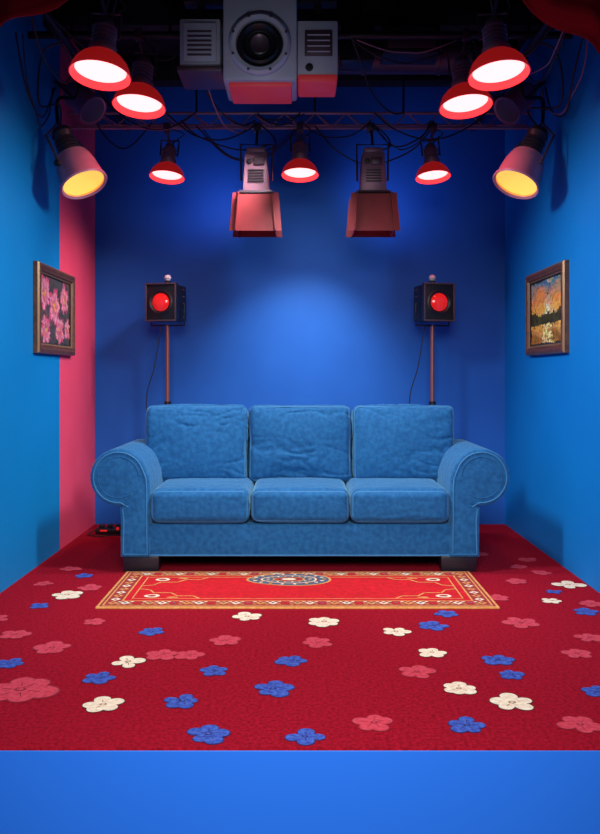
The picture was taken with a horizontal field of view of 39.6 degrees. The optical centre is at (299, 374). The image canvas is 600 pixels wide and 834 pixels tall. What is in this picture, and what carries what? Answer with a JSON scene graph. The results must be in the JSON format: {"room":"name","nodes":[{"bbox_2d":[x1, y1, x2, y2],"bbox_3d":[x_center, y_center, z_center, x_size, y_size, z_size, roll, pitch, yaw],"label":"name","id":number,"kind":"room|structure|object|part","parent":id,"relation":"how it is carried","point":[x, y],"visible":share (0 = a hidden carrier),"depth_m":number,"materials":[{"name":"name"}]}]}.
{"room":"studio","nodes":[
{"label":"studio","id":0,"kind":"room"},
{"bbox_2d":[0,14,94,592],"bbox_3d":[-1.616,-0.585,4.460,0.100,3.450,3.820,0,0,0],"label":"wall","id":1,"kind":"structure","parent":0,"point":[47,401],"depth_m":4.96,"materials":[{"name":"paint"}]},
{"bbox_2d":[33,261,74,355],"bbox_3d":[-1.545,-0.400,5.285,0.040,0.540,0.790,0,0,0],"label":"framed painting","id":2,"kind":"object","parent":1,"relation":"attached to","point":[53,289],"visible":1,"depth_m":5.22,"materials":[{"name":"brown wood"}]},
{"bbox_2d":[95,87,504,523],"bbox_3d":[0.000,-0.585,6.420,3.332,3.450,0.100,0,0,0],"label":"wall","id":3,"kind":"structure","parent":0,"point":[311,314],"depth_m":6.37,"materials":[{"name":"blue paint"}]},
{"bbox_2d":[0,524,599,749],"bbox_3d":[0.000,1.144,4.510,3.332,0.008,3.920,0,0,0],"label":"floor","id":4,"kind":"structure","parent":0,"point":[356,676],"depth_m":3.28,"materials":[{"name":"carpet"}]},
{"bbox_2d":[87,523,120,536],"bbox_3d":[-1.251,1.103,5.940,0.507,0.071,0.229,0,0,0],"label":"power strip","id":5,"kind":"object","parent":4,"relation":"on","point":[101,531],"visible":0.66,"depth_m":5.94,"materials":[{"name":"black plastic"}]},
{"bbox_2d":[145,275,185,409],"bbox_3d":[-0.914,0.201,5.984,0.420,1.854,0.444,0,0,32],"label":"light","id":6,"kind":"object","parent":4,"relation":"on","point":[165,302],"visible":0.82,"depth_m":5.90,"materials":[{"name":"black metal"}]},
{"bbox_2d":[95,571,499,608],"bbox_3d":[-0.012,1.132,4.430,1.970,0.015,0.740,0,0,0],"label":"oriental rug","id":7,"kind":"object","parent":4,"relation":"on","point":[135,589],"visible":1,"depth_m":4.39,"materials":[{"name":"red fabric"}]},
{"bbox_2d":[90,404,509,571],"bbox_3d":[0.000,0.662,5.196,2.419,0.955,0.868,0,0,0],"label":"sofa","id":8,"kind":"object","parent":4,"relation":"on","point":[203,480],"visible":1,"depth_m":4.82,"materials":[{"name":"blue fabric"}]},
{"bbox_3d":[-1.036,0.738,5.178,0.347,0.625,0.765,0,0,0],"label":"arm","id":9,"kind":"part","parent":8,"relation":"part of","materials":[{"name":"blue fabric"}]},
{"bbox_2d":[145,404,248,481],"bbox_3d":[-0.662,0.444,5.372,0.660,0.518,0.321,0,0,0],"label":"cushion","id":10,"kind":"object","parent":8,"relation":"on","point":[186,441],"depth_m":5.24,"materials":[{"name":"blue fabric"}]},
{"bbox_2d":[151,478,253,523],"bbox_3d":[-0.576,0.753,5.064,0.570,0.223,0.604,0,0,0],"label":"seat cushion","id":11,"kind":"object","parent":8,"relation":"on","point":[173,500],"depth_m":4.78,"materials":[{"name":"blue fabric"}]},
{"bbox_2d":[251,477,348,522],"bbox_3d":[0.000,0.754,5.066,0.571,0.226,0.604,0,0,0],"label":"seat cushion","id":12,"kind":"object","parent":8,"relation":"on","point":[273,499],"depth_m":4.78,"materials":[{"name":"blue fabric"}]},
{"bbox_3d":[0.000,0.955,5.218,1.740,0.190,0.823,0,0,0],"label":"rail","id":13,"kind":"part","parent":8,"relation":"part of","materials":[{"name":"blue fabric"}]},
{"bbox_3d":[0.000,0.660,5.560,1.960,0.780,0.140,0,0,0],"label":"backrest frame","id":14,"kind":"part","parent":8,"relation":"part of","materials":[{"name":"blue fabric"}]},
{"bbox_2d":[248,405,351,482],"bbox_3d":[-0.001,0.447,5.373,0.661,0.513,0.321,0,0,0],"label":"cushion","id":15,"kind":"object","parent":8,"relation":"on","point":[285,441],"depth_m":5.24,"materials":[{"name":"blue fabric"}]},
{"bbox_2d":[346,478,448,523],"bbox_3d":[0.576,0.753,5.065,0.571,0.223,0.603,0,0,0],"label":"seat cushion","id":16,"kind":"object","parent":8,"relation":"on","point":[368,500],"depth_m":4.78,"materials":[{"name":"blue fabric"}]},
{"bbox_2d":[351,404,453,481],"bbox_3d":[0.659,0.444,5.379,0.653,0.519,0.326,0,0,0],"label":"cushion","id":17,"kind":"object","parent":8,"relation":"on","point":[389,441],"depth_m":5.24,"materials":[{"name":"blue fabric"}]},
{"bbox_3d":[1.036,0.738,5.178,0.347,0.625,0.765,0,0,0],"label":"arm","id":18,"kind":"part","parent":8,"relation":"part of","materials":[{"name":"blue fabric"}]},
{"bbox_2d":[0,552,599,745],"bbox_3d":[0.036,1.138,3.957,3.041,0.002,2.788,0,0,0],"label":"flowers","id":19,"kind":"object","parent":4,"relation":"on","point":[23,689],"visible":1,"depth_m":3.17,"materials":[{"name":"multicoloured carpet"}]},
{"bbox_2d":[409,275,454,404],"bbox_3d":[0.906,0.201,5.979,0.401,1.854,0.444,0,0,-32],"label":"light","id":20,"kind":"object","parent":4,"relation":"on","point":[434,302],"visible":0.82,"depth_m":5.90,"materials":[{"name":"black metal"}]},
{"bbox_2d":[73,39,526,55],"bbox_3d":[0.000,-2.360,4.460,3.332,0.100,4.020,0,0,0],"label":"ceiling","id":21,"kind":"structure","parent":0,"point":[168,46],"depth_m":5.85,"materials":[{"name":"black"}]},
{"bbox_2d":[177,0,337,103],"bbox_3d":[-0.227,-1.939,4.625,0.865,0.763,0.410,0,0,0],"label":"ceiling projector","id":22,"kind":"object","parent":21,"relation":"attached to","point":[261,54],"depth_m":4.48,"materials":[{"name":"grey plastic"}]},
{"bbox_2d":[43,0,553,86],"bbox_3d":[0.000,-2.230,5.300,3.132,0.200,1.740,0,0,0],"label":"ceiling beam","id":23,"kind":"structure","parent":21,"relation":"attached to","point":[148,15],"depth_m":5.08,"materials":[{"name":"black metal"}]},
{"bbox_2d":[0,0,599,54],"bbox_3d":[-0.001,-1.778,3.497,3.120,1.055,0.126,0,0,0],"label":"curtain valance","id":24,"kind":"object","parent":21,"relation":"hanging from","point":[581,18],"visible":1,"depth_m":3.50,"materials":[{"name":"red fabric"}]},
{"bbox_2d":[27,0,572,130],"bbox_3d":[0.000,-2.035,5.035,3.132,0.550,2.670,0,0,0],"label":"pipes","id":25,"kind":"object","parent":21,"relation":"attached to","point":[535,36],"visible":0.49,"depth_m":4.79,"materials":[{"name":"black metal"}]},
{"bbox_2d":[37,42,106,198],"bbox_3d":[-1.323,-1.472,4.902,0.366,0.847,0.429,0,0,0],"label":"spotlight","id":26,"kind":"object","parent":25,"relation":"hanging from","point":[80,176],"visible":0.94,"depth_m":4.90,"materials":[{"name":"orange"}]},
{"bbox_2d":[54,81,105,124],"bbox_3d":[-1.374,-1.749,5.297,0.298,0.322,0.221,0,0,30],"label":"spotlight","id":27,"kind":"object","parent":25,"relation":"hanging from","point":[90,108],"visible":0.72,"depth_m":5.25,"materials":[{"name":"grey metal"}]},
{"bbox_2d":[68,0,131,90],"bbox_3d":[-1.000,-1.730,4.171,0.309,0.520,0.306,0,0,0],"label":"lamp","id":28,"kind":"object","parent":25,"relation":"hanging from","point":[98,66],"visible":1,"depth_m":4.16,"materials":[{"name":"red metal"}]},
{"bbox_2d":[112,28,165,118],"bbox_3d":[-0.929,-1.755,4.811,0.309,0.470,0.306,0,0,0],"label":"lamp","id":29,"kind":"object","parent":25,"relation":"hanging from","point":[140,99],"visible":0.98,"depth_m":4.80,"materials":[{"name":"red metal"}]},
{"bbox_2d":[68,112,531,129],"bbox_3d":[0.000,-1.720,5.689,3.139,0.120,0.118,0,0,0],"label":"lighting truss","id":30,"kind":"object","parent":25,"relation":"hanging from","point":[93,126],"visible":0.77,"depth_m":5.64,"materials":[{"name":"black metal"}]},
{"bbox_2d":[149,123,184,183],"bbox_3d":[-0.900,-1.508,5.641,0.241,0.385,0.239,0,0,0],"label":"lamp","id":31,"kind":"object","parent":30,"relation":"hanging from","point":[166,171],"visible":1,"depth_m":5.63,"materials":[{"name":"red metal"}]},
{"bbox_2d":[229,123,281,237],"bbox_3d":[-0.287,-1.315,5.500,0.336,0.770,0.336,0,0,0],"label":"floodlight","id":32,"kind":"object","parent":30,"relation":"attached to","point":[255,209],"visible":1,"depth_m":5.39,"materials":[{"name":"red metal"}]},
{"bbox_2d":[281,123,318,181],"bbox_3d":[0.000,-1.515,5.641,0.256,0.370,0.253,0,0,0],"label":"lamp","id":33,"kind":"object","parent":30,"relation":"hanging from","point":[299,169],"visible":0.94,"depth_m":5.63,"materials":[{"name":"red metal"}]},
{"bbox_2d":[346,123,399,237],"bbox_3d":[0.478,-1.315,5.500,0.336,0.770,0.336,0,0,0],"label":"floodlight","id":34,"kind":"object","parent":30,"relation":"attached to","point":[373,211],"visible":1,"depth_m":5.39,"materials":[{"name":"red metal"}]},
{"bbox_2d":[415,123,450,183],"bbox_3d":[0.900,-1.508,5.641,0.241,0.385,0.239,0,0,0],"label":"lamp","id":35,"kind":"object","parent":30,"relation":"hanging from","point":[432,171],"visible":0.99,"depth_m":5.63,"materials":[{"name":"red metal"}]},
{"bbox_2d":[15,0,587,162],"bbox_3d":[0.008,-1.680,4.827,3.063,0.529,1.661,0,0,0],"label":"cable bundle","id":36,"kind":"object","parent":25,"relation":"attached to","point":[537,44],"visible":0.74,"depth_m":4.97,"materials":[{"name":"black rubber"}]},
{"bbox_2d":[439,28,492,118],"bbox_3d":[0.957,-1.755,4.811,0.309,0.470,0.306,0,0,0],"label":"lamp","id":37,"kind":"object","parent":25,"relation":"hanging from","point":[461,101],"visible":0.79,"depth_m":4.80,"materials":[{"name":"red metal"}]},
{"bbox_2d":[467,0,530,90],"bbox_3d":[0.995,-1.730,4.171,0.309,0.520,0.306,0,0,0],"label":"lamp","id":38,"kind":"object","parent":25,"relation":"hanging from","point":[500,66],"visible":1,"depth_m":4.16,"materials":[{"name":"red metal"}]},
{"bbox_2d":[494,81,545,124],"bbox_3d":[1.374,-1.749,5.297,0.298,0.322,0.221,0,0,-30],"label":"spotlight","id":39,"kind":"object","parent":25,"relation":"hanging from","point":[509,108],"visible":0.73,"depth_m":5.25,"materials":[{"name":"grey metal"}]},
{"bbox_2d":[493,42,563,198],"bbox_3d":[1.324,-1.472,4.902,0.369,0.847,0.429,0,0,0],"label":"spotlight","id":40,"kind":"object","parent":25,"relation":"hanging from","point":[519,176],"visible":0.9,"depth_m":4.90,"materials":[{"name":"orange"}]},
{"bbox_2d":[338,39,518,75],"bbox_3d":[0.700,-2.080,5.450,1.400,0.234,0.234,0,0,0],"label":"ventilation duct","id":41,"kind":"object","parent":21,"relation":"attached to","point":[440,67],"visible":0.38,"depth_m":5.38,"materials":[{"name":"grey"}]},
{"bbox_2d":[505,29,599,592],"bbox_3d":[1.616,-0.585,4.460,0.100,3.450,3.820,0,0,0],"label":"wall","id":42,"kind":"structure","parent":0,"point":[552,401],"depth_m":5.00,"materials":[{"name":"paint"}]},
{"bbox_2d":[526,260,568,355],"bbox_3d":[1.545,-0.400,5.255,0.040,0.540,0.810,0,0,0],"label":"framed painting","id":43,"kind":"object","parent":42,"relation":"attached to","point":[547,289],"visible":1,"depth_m":5.19,"materials":[{"name":"brown wood"}]},
{"bbox_3d":[0.000,1.610,1.500,9.000,0.040,11.000,0,0,0],"label":"ground","id":44,"kind":"structure","parent":0,"visible":0},
{"bbox_2d":[0,750,599,833],"bbox_3d":[0.000,1.369,4.510,3.332,0.442,3.920,0,0,0],"label":"stage platform","id":45,"kind":"object","parent":44,"relation":"on","point":[42,791],"visible":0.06,"depth_m":2.55,"materials":[{"name":"blue paint"}]}
]}

